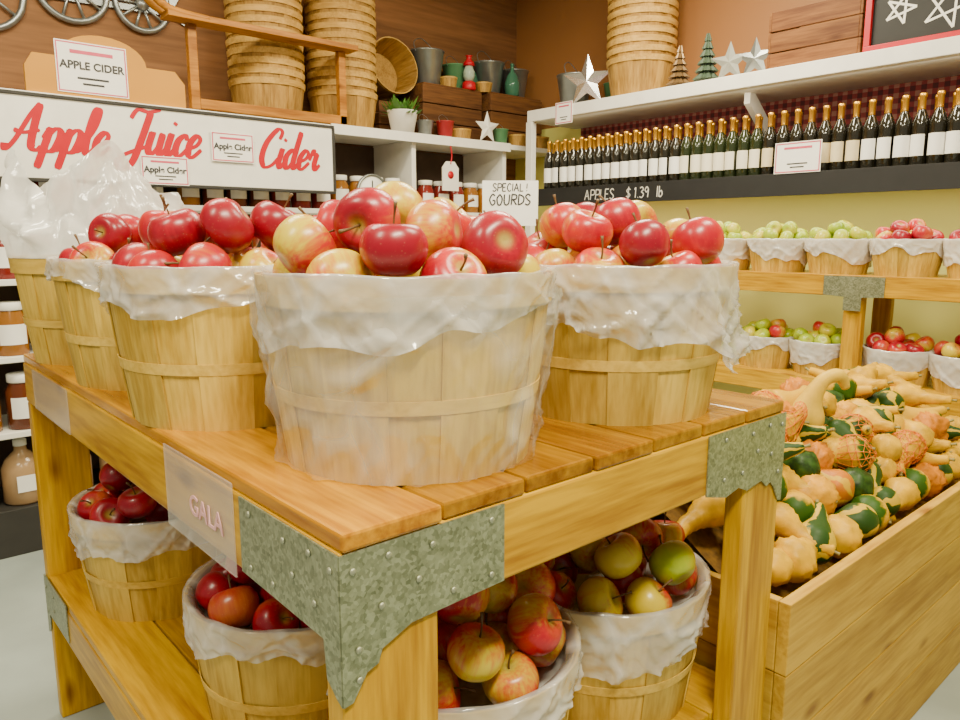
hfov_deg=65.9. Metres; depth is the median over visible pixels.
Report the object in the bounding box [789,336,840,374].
basket
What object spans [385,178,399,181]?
jar
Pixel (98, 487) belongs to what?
apple
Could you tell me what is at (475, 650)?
apple
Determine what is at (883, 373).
gourd
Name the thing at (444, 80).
basket
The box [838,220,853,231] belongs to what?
apple
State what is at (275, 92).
basket
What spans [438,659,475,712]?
apple
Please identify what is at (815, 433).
gourd
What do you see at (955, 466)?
gourd
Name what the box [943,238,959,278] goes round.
basket
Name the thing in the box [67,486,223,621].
fruit basket
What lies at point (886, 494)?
gourd
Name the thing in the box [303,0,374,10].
basket
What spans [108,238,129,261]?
apple
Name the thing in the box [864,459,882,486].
gourd
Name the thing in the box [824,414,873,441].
gourd
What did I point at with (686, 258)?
apple
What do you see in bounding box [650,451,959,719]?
bin
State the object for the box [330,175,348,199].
jar
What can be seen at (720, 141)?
bottle
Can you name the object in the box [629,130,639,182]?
bottle
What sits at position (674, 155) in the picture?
bottle
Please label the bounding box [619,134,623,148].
bottle
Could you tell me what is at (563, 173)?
bottle
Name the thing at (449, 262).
apple
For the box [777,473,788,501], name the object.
gourd
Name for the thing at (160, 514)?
apple
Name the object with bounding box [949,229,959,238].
apple
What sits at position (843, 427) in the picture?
gourd
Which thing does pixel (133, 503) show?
apple
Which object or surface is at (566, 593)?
apple
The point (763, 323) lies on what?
apple
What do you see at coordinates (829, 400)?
gourd
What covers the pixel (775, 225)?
apple
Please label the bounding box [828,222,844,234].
apple
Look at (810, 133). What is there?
bottle
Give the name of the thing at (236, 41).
basket
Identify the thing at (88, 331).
fruit basket
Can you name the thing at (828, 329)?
apple
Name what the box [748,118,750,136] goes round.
bottle
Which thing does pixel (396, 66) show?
wicker basket
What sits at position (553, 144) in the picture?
bottle
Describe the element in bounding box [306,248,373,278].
apple
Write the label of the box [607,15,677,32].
basket
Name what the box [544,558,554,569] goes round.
apple
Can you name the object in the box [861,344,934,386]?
basket
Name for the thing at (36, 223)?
fruit basket
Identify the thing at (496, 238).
apple
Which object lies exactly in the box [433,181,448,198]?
jar
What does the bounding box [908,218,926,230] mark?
apple
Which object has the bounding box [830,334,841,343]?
apple
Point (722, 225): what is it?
apple
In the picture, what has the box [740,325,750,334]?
apple
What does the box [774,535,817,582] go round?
gourd
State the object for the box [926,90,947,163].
bottle
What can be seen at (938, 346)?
apple
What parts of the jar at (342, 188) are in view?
lid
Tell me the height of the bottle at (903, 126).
0.282 m
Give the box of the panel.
[581,75,959,144]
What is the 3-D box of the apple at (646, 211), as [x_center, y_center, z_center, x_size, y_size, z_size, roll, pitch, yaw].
[0.286,-0.252,1.368,0.087,0.085,0.083,1,10,7]
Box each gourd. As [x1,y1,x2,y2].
[677,496,724,539]
[751,390,779,398]
[755,389,777,394]
[771,548,793,586]
[773,385,806,405]
[774,501,839,555]
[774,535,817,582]
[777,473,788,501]
[779,376,809,390]
[779,397,809,426]
[781,489,814,522]
[782,401,807,441]
[783,442,810,460]
[783,450,820,477]
[783,463,837,503]
[785,429,790,441]
[792,368,849,425]
[794,433,800,441]
[797,424,835,441]
[798,474,840,514]
[803,439,835,468]
[803,499,836,565]
[805,367,856,400]
[819,415,830,441]
[820,469,854,506]
[821,438,841,468]
[823,391,836,416]
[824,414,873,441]
[825,419,875,450]
[826,390,844,402]
[828,514,863,558]
[833,405,848,418]
[834,434,876,470]
[834,502,878,539]
[837,400,857,413]
[844,466,873,498]
[847,362,878,378]
[849,398,903,414]
[849,495,889,532]
[850,374,893,399]
[851,406,900,433]
[854,385,877,397]
[858,405,893,422]
[861,425,876,440]
[863,364,921,380]
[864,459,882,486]
[865,386,890,404]
[870,433,902,461]
[873,486,900,515]
[876,456,897,483]
[877,431,895,435]
[878,390,904,413]
[879,363,925,390]
[884,477,920,524]
[891,430,927,476]
[892,383,956,406]
[894,415,904,433]
[896,468,930,499]
[897,414,934,447]
[901,447,910,468]
[902,406,949,419]
[905,406,941,416]
[909,452,954,467]
[910,462,947,499]
[912,411,953,438]
[914,404,929,407]
[924,438,956,453]
[938,431,948,439]
[939,464,953,486]
[940,451,959,479]
[943,440,959,455]
[945,415,959,441]
[947,425,959,440]
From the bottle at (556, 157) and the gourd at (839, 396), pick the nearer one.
the gourd at (839, 396)
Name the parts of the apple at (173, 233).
stem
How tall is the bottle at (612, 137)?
0.282 m
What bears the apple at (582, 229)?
in the fruit basket at (623, 345)
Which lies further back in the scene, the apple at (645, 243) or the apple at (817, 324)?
the apple at (817, 324)
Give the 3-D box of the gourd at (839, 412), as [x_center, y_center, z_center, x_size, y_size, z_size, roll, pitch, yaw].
[1.032,0.190,2.205,0.140,0.115,0.115,-1,10,-6]
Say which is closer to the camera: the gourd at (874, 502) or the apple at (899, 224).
the gourd at (874, 502)
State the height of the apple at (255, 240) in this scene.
0.094 m
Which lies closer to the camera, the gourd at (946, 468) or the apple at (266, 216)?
the apple at (266, 216)
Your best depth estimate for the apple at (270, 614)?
1.26 m
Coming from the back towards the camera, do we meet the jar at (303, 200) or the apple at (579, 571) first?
the jar at (303, 200)
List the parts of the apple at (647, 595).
stem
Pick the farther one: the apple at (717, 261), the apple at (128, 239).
the apple at (128, 239)
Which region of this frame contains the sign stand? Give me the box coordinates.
[482,181,537,225]
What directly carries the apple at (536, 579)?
in the fruit basket at (552, 700)
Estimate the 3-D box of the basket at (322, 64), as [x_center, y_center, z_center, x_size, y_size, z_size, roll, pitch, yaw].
[-0.754,-1.489,4.039,0.380,0.200,0.380,-7,12,-37]
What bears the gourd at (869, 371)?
on the gourd
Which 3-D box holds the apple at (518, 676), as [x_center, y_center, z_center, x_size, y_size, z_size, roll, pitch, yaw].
[0.046,0.468,1.104,0.087,0.095,0.086,6,11,33]
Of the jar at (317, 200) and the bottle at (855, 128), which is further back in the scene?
the jar at (317, 200)
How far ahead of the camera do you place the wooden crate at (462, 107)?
4.46 m
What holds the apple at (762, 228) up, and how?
in the basket at (766, 254)
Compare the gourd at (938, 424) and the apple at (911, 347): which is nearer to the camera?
the gourd at (938, 424)
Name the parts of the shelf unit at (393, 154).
panel, shelf, round dial, corner shelf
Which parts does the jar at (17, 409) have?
lid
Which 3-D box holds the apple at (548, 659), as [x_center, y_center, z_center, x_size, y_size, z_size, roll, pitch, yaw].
[0.099,0.458,1.221,0.087,0.088,0.089,-3,10,-19]
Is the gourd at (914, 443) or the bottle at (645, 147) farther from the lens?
the bottle at (645, 147)
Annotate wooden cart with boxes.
[144,0,357,124]
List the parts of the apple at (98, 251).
stem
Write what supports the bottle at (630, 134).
on the wall shelf at (938, 58)
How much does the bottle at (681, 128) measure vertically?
0.282 m
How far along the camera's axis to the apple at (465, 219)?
1.08 m
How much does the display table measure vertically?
1.020 m
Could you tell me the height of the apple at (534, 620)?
0.090 m
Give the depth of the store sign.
3.20 m
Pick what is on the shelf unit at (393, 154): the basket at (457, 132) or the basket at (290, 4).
the basket at (457, 132)
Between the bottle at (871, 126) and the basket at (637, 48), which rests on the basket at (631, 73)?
the basket at (637, 48)
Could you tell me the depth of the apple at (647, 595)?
1.32 m
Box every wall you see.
[0,0,516,486]
[515,0,959,394]
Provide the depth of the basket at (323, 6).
3.82 m
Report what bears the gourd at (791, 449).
in the bin
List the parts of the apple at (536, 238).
stem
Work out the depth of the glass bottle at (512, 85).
4.75 m
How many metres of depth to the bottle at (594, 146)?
4.28 m
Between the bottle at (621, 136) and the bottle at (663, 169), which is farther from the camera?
the bottle at (621, 136)
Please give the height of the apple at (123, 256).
0.087 m
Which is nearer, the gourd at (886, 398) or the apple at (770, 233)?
the gourd at (886, 398)
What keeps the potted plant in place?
on the shelf unit at (393, 154)
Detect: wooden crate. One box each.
[373,100,414,132]
[399,83,481,139]
[479,93,541,142]
[767,0,866,68]
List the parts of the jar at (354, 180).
lid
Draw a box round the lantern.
[462,55,475,89]
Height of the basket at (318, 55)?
0.200 m
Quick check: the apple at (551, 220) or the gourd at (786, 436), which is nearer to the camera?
the apple at (551, 220)
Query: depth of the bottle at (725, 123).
3.66 m
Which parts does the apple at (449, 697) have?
stem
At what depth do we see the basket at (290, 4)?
3.57 m
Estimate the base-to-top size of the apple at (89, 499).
0.082 m
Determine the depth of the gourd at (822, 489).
1.80 m
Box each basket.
[0,140,185,365]
[14,273,72,365]
[44,257,126,390]
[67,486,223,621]
[94,261,281,431]
[182,556,328,719]
[223,0,301,14]
[224,4,302,24]
[225,25,299,38]
[225,35,302,56]
[226,14,302,33]
[226,46,304,63]
[227,56,304,73]
[227,66,304,83]
[228,34,241,37]
[228,76,305,120]
[251,265,556,485]
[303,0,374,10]
[304,2,375,19]
[305,12,375,29]
[305,21,375,38]
[305,41,375,56]
[305,50,375,65]
[306,60,376,74]
[306,69,376,84]
[306,79,376,97]
[307,31,375,47]
[307,88,377,127]
[326,606,582,719]
[375,37,417,97]
[440,76,456,86]
[452,128,470,138]
[475,81,492,93]
[508,134,525,145]
[534,259,751,425]
[536,136,548,148]
[559,553,711,719]
[606,34,676,51]
[606,44,676,60]
[606,53,674,95]
[607,5,678,23]
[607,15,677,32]
[607,25,677,41]
[608,0,677,12]
[608,0,678,14]
[718,238,750,269]
[736,331,792,368]
[747,238,807,271]
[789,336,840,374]
[803,238,875,273]
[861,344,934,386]
[869,238,943,276]
[911,368,930,386]
[928,350,959,395]
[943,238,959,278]
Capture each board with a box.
[23,35,185,107]
[862,0,959,51]
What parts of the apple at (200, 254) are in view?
stem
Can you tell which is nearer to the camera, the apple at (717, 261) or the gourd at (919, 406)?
the apple at (717, 261)
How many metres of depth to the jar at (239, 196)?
3.55 m
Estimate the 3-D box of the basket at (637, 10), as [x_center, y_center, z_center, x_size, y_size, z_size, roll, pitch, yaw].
[0.886,-1.773,4.045,0.380,0.200,0.380,-2,10,-14]
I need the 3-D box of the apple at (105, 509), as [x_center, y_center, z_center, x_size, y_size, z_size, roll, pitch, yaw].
[-0.875,0.370,1.751,0.087,0.090,0.085,1,10,3]
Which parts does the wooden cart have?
arm, arm, leg, seat, leg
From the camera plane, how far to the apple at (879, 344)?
3.01 m
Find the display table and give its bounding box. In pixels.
[23,353,786,719]
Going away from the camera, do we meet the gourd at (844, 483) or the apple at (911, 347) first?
the gourd at (844, 483)
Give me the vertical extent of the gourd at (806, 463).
0.099 m
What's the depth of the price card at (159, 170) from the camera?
3.21 m
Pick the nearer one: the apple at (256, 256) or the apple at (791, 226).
the apple at (256, 256)
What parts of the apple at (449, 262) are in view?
stem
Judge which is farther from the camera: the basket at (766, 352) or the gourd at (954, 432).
the basket at (766, 352)
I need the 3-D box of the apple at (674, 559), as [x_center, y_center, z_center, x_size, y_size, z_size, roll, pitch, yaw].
[0.361,0.380,1.388,0.084,0.088,0.087,6,11,31]
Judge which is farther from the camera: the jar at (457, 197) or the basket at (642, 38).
the jar at (457, 197)
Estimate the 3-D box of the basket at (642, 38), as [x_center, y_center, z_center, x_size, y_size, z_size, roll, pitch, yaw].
[0.885,-1.634,4.067,0.380,0.200,0.380,-1,10,-3]
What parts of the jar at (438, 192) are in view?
lid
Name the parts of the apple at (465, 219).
stem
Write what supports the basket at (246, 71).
on the basket at (275, 92)
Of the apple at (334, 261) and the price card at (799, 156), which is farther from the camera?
the price card at (799, 156)
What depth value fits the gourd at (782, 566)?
1.53 m
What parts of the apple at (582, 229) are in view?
stem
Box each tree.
[666,46,690,85]
[693,33,718,81]
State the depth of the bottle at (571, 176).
4.30 m
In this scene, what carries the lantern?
on the lid at (420, 82)
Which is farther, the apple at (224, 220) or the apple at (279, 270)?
the apple at (224, 220)
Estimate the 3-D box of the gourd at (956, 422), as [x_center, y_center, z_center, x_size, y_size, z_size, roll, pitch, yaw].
[1.578,0.229,2.523,0.092,0.094,0.144,-8,13,-40]
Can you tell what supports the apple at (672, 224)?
in the fruit basket at (623, 345)
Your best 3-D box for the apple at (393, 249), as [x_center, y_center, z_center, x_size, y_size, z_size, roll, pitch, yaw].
[-0.102,-0.143,0.874,0.082,0.087,0.079,-1,10,-8]
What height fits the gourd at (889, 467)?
0.088 m
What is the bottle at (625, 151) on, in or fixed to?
on the wall shelf at (938, 58)
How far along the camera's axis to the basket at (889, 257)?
2.90 m
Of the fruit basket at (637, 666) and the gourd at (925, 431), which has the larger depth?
the gourd at (925, 431)
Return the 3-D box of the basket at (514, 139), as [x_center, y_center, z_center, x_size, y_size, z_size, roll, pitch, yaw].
[0.242,-1.395,4.722,0.137,0.072,0.137,5,11,25]
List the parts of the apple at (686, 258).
stem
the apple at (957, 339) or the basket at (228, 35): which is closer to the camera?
the apple at (957, 339)
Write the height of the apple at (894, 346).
0.066 m
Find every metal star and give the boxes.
[476,111,497,141]
[564,55,607,102]
[712,42,741,77]
[739,36,769,72]
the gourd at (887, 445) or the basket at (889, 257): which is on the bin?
the gourd at (887, 445)
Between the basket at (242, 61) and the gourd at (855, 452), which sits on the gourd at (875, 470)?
the gourd at (855, 452)
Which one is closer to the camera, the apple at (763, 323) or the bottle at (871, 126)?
the bottle at (871, 126)
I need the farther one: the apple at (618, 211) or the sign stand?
the sign stand
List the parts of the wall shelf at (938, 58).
post, shelf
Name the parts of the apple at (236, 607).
stem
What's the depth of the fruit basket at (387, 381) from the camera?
0.88 m
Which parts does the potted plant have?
pot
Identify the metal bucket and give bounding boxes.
[410,38,444,83]
[416,114,433,134]
[436,115,453,136]
[442,56,464,87]
[473,51,504,92]
[493,123,508,142]
[501,60,528,96]
[556,62,588,102]
[603,82,610,97]
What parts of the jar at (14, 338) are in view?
lid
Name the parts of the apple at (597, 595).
stem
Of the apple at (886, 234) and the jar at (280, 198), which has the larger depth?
the jar at (280, 198)
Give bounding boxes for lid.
[415,82,479,92]
[482,92,540,101]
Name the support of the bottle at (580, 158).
on the wall shelf at (938, 58)
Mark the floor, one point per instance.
(28, 682)
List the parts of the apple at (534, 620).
stem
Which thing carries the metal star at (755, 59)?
on the wall shelf at (938, 58)
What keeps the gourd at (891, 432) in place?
on the bin
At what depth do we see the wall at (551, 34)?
3.95 m
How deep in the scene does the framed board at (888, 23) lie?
2.96 m
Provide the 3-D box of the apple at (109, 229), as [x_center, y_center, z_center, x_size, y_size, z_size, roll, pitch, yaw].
[-0.756,-0.258,1.513,0.079,0.084,0.084,-8,12,-38]
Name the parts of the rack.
rail, rail, post, metal plate, post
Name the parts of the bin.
panel, panel, panel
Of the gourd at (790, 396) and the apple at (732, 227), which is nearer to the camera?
the gourd at (790, 396)
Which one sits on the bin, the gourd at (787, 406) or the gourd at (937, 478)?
the gourd at (937, 478)
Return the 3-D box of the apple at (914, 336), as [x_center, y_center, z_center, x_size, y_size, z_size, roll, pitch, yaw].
[1.808,-0.081,3.099,0.072,0.069,0.074,-3,10,-17]
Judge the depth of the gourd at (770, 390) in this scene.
2.12 m
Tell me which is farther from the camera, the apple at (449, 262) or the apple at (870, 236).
the apple at (870, 236)
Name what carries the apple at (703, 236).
in the fruit basket at (623, 345)
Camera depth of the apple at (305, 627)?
1.27 m
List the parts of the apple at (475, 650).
stem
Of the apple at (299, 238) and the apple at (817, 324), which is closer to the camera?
the apple at (299, 238)
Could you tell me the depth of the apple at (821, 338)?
3.19 m
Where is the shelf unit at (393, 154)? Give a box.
[0,88,559,559]
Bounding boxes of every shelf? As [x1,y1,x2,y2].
[49,568,714,719]
[525,35,959,237]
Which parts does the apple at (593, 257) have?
stem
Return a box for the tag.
[442,146,458,190]
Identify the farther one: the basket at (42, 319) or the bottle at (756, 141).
the bottle at (756, 141)
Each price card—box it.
[53,38,128,98]
[140,155,188,185]
[210,131,253,163]
[555,100,572,124]
[774,139,822,173]
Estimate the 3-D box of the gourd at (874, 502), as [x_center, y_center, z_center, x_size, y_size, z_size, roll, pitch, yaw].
[1.006,0.386,1.931,0.097,0.099,0.188,4,10,21]
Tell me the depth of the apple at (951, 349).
2.82 m
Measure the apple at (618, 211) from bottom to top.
0.088 m
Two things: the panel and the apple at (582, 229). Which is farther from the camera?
the panel
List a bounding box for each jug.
[1,438,37,505]
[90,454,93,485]
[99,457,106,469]
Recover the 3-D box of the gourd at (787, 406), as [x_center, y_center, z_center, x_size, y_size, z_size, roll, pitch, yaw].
[0.817,0.155,2.013,0.104,0.106,0.116,-6,11,-31]
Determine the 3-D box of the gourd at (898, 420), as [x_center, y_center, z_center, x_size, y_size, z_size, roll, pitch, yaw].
[1.285,0.222,2.264,0.098,0.101,0.190,-2,10,-9]
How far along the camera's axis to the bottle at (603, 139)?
4.23 m
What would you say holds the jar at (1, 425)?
on the shelf unit at (393, 154)
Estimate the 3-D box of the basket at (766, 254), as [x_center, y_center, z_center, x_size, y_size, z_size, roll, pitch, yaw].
[1.372,-0.484,3.398,0.281,0.150,0.282,-3,10,-19]
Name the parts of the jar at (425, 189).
lid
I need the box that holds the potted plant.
[381,95,421,132]
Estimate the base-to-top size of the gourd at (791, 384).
0.105 m
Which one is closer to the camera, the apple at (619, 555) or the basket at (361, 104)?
the apple at (619, 555)
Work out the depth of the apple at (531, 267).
0.99 m
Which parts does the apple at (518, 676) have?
stem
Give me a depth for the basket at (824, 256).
3.10 m
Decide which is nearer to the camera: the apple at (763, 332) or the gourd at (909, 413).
the gourd at (909, 413)
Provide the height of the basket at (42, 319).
0.250 m
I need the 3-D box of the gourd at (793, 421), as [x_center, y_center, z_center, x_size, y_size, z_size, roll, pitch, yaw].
[0.817,0.179,2.004,0.107,0.114,0.191,7,12,37]
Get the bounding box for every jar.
[0,240,14,278]
[0,301,29,355]
[0,406,2,431]
[4,371,29,429]
[34,182,45,187]
[176,188,199,204]
[201,189,223,204]
[225,190,246,206]
[248,191,268,206]
[270,192,290,207]
[291,193,310,207]
[311,193,329,208]
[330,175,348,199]
[349,176,362,191]
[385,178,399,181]
[417,180,433,200]
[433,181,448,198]
[449,182,463,209]
[463,183,477,212]
[477,184,481,212]
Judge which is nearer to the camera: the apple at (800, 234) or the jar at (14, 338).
the jar at (14, 338)
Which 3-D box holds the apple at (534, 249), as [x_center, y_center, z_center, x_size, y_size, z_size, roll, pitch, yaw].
[0.099,-0.171,1.307,0.089,0.098,0.087,-4,10,-23]
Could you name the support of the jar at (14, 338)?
on the shelf unit at (393, 154)
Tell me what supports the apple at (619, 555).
in the fruit basket at (637, 666)
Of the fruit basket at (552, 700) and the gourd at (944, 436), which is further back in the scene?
the gourd at (944, 436)
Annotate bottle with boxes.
[504,64,519,95]
[544,141,552,188]
[551,140,560,187]
[552,143,554,154]
[559,139,568,187]
[560,142,562,153]
[567,138,576,186]
[568,141,570,152]
[576,137,585,186]
[576,140,579,152]
[584,136,593,185]
[584,139,587,152]
[592,135,602,185]
[592,137,596,151]
[601,133,611,184]
[601,136,605,149]
[610,132,620,183]
[610,135,614,149]
[619,131,630,183]
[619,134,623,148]
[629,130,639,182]
[629,133,632,147]
[638,129,649,182]
[638,132,642,146]
[648,127,659,181]
[648,131,651,145]
[658,126,669,180]
[658,129,661,144]
[668,125,680,180]
[668,128,671,144]
[679,123,691,179]
[679,127,682,142]
[690,122,702,178]
[690,125,692,141]
[701,120,713,178]
[701,124,703,140]
[712,119,725,177]
[712,122,715,140]
[724,117,737,176]
[724,121,726,138]
[736,116,750,175]
[736,120,738,137]
[748,114,762,174]
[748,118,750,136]
[761,112,775,174]
[774,111,789,161]
[789,109,803,141]
[803,107,817,140]
[817,105,831,170]
[829,103,847,169]
[844,101,862,168]
[859,99,878,167]
[875,97,894,166]
[892,95,911,165]
[908,92,929,164]
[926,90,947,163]
[930,94,937,118]
[944,88,959,162]
[948,92,955,117]
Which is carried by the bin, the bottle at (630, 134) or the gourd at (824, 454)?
the gourd at (824, 454)
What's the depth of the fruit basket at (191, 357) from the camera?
1.12 m
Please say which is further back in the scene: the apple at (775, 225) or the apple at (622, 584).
the apple at (775, 225)
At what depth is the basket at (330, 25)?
3.84 m
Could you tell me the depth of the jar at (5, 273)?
2.94 m
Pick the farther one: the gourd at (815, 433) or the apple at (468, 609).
the gourd at (815, 433)
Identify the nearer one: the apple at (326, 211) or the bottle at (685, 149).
the apple at (326, 211)
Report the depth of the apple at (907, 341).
3.02 m
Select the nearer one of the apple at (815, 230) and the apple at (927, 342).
the apple at (927, 342)
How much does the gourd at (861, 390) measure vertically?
0.103 m
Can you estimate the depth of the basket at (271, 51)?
3.58 m
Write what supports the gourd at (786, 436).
in the bin
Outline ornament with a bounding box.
[0,0,184,33]
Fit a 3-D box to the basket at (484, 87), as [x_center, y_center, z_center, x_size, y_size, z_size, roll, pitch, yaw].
[0.022,-1.711,4.661,0.114,0.060,0.114,5,11,25]
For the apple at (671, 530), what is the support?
in the fruit basket at (637, 666)
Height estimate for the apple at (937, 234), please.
0.067 m
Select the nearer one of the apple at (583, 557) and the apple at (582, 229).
the apple at (582, 229)
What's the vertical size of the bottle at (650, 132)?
0.282 m
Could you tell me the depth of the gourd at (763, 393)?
2.08 m
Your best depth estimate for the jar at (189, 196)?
3.40 m
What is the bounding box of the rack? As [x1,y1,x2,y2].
[714,268,959,417]
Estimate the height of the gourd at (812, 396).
0.196 m
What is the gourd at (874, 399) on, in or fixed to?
on the bin
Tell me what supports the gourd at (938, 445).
in the bin
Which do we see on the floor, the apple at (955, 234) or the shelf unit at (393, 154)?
the shelf unit at (393, 154)
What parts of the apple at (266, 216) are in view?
stem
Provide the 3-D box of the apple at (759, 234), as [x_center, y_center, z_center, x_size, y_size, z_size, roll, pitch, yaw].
[1.281,-0.558,3.385,0.072,0.067,0.068,-3,10,-15]
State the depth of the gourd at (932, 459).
2.14 m
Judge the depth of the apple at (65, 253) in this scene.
1.49 m
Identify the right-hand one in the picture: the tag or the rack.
the rack
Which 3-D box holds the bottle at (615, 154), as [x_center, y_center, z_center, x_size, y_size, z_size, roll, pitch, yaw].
[0.754,-1.111,4.090,0.062,0.282,0.061,-8,13,-41]
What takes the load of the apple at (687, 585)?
in the fruit basket at (637, 666)
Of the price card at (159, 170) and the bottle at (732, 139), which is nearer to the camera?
the price card at (159, 170)
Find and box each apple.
[58,234,79,261]
[69,241,113,261]
[77,490,111,521]
[87,483,123,497]
[88,213,131,252]
[89,497,129,525]
[99,463,132,491]
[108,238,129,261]
[111,242,155,268]
[117,482,156,518]
[119,214,142,242]
[127,243,178,268]
[138,194,172,245]
[144,502,176,523]
[147,196,205,256]
[164,242,231,269]
[174,255,181,262]
[195,571,236,610]
[200,198,253,252]
[204,197,250,247]
[208,574,259,629]
[210,554,243,585]
[225,557,255,584]
[226,236,259,253]
[228,240,253,265]
[239,248,277,268]
[248,583,261,595]
[250,193,294,245]
[252,598,298,632]
[259,588,273,603]
[260,210,295,251]
[272,258,297,277]
[273,214,336,277]
[297,200,347,248]
[300,620,311,630]
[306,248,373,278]
[333,187,400,253]
[359,201,427,275]
[374,181,422,223]
[375,267,421,279]
[405,199,462,259]
[419,247,486,278]
[433,197,474,247]
[437,588,489,623]
[437,616,458,661]
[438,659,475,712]
[447,612,504,682]
[461,210,527,273]
[473,606,510,623]
[482,649,538,706]
[483,613,517,650]
[484,575,517,613]
[507,593,570,656]
[511,563,555,605]
[517,254,540,276]
[518,626,565,666]
[527,219,567,250]
[528,242,549,257]
[535,248,574,267]
[539,194,580,247]
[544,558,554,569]
[550,553,576,583]
[551,571,576,610]
[562,199,612,252]
[568,552,598,573]
[569,250,579,259]
[570,537,605,570]
[572,236,624,267]
[576,202,598,211]
[577,576,631,616]
[594,532,641,578]
[595,195,640,244]
[604,567,642,603]
[606,245,614,249]
[612,245,653,268]
[619,212,669,268]
[621,519,663,562]
[625,577,672,615]
[632,200,657,220]
[639,558,646,574]
[649,534,695,585]
[653,239,702,267]
[653,511,684,542]
[656,566,697,594]
[663,218,686,238]
[671,207,723,264]
[703,257,721,267]
[717,221,725,233]
[726,223,740,233]
[727,232,742,238]
[740,232,751,238]
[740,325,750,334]
[744,326,755,335]
[748,321,756,330]
[752,231,763,237]
[753,227,764,234]
[754,328,769,336]
[755,318,770,329]
[763,228,778,238]
[765,221,781,233]
[769,325,785,337]
[770,319,785,327]
[779,231,793,238]
[782,221,797,234]
[783,329,793,337]
[793,231,808,238]
[793,327,807,339]
[798,333,814,341]
[809,227,823,238]
[810,330,819,337]
[813,321,823,330]
[814,230,830,238]
[814,334,830,343]
[819,323,836,337]
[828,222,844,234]
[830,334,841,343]
[833,229,848,238]
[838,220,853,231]
[849,226,867,238]
[866,231,872,238]
[866,332,884,347]
[872,340,888,350]
[875,227,889,237]
[876,231,891,238]
[884,328,904,343]
[887,342,906,351]
[888,326,903,331]
[890,220,909,232]
[891,230,911,238]
[903,339,914,344]
[905,333,920,340]
[906,343,924,351]
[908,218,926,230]
[911,225,933,238]
[914,336,934,351]
[932,230,944,238]
[934,340,948,355]
[941,342,959,357]
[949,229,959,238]
[955,334,959,344]
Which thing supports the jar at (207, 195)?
on the shelf unit at (393, 154)
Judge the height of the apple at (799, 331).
0.066 m
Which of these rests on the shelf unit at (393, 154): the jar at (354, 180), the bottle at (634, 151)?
the jar at (354, 180)
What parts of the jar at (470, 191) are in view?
lid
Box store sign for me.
[0,89,335,193]
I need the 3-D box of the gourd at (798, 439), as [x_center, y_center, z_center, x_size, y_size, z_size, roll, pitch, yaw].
[0.794,0.214,2.014,0.094,0.094,0.149,-6,11,-32]
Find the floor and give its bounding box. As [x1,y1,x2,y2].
[0,550,959,719]
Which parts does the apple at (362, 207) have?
stem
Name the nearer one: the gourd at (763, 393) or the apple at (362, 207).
the apple at (362, 207)
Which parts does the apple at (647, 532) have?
stem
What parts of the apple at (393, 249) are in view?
stem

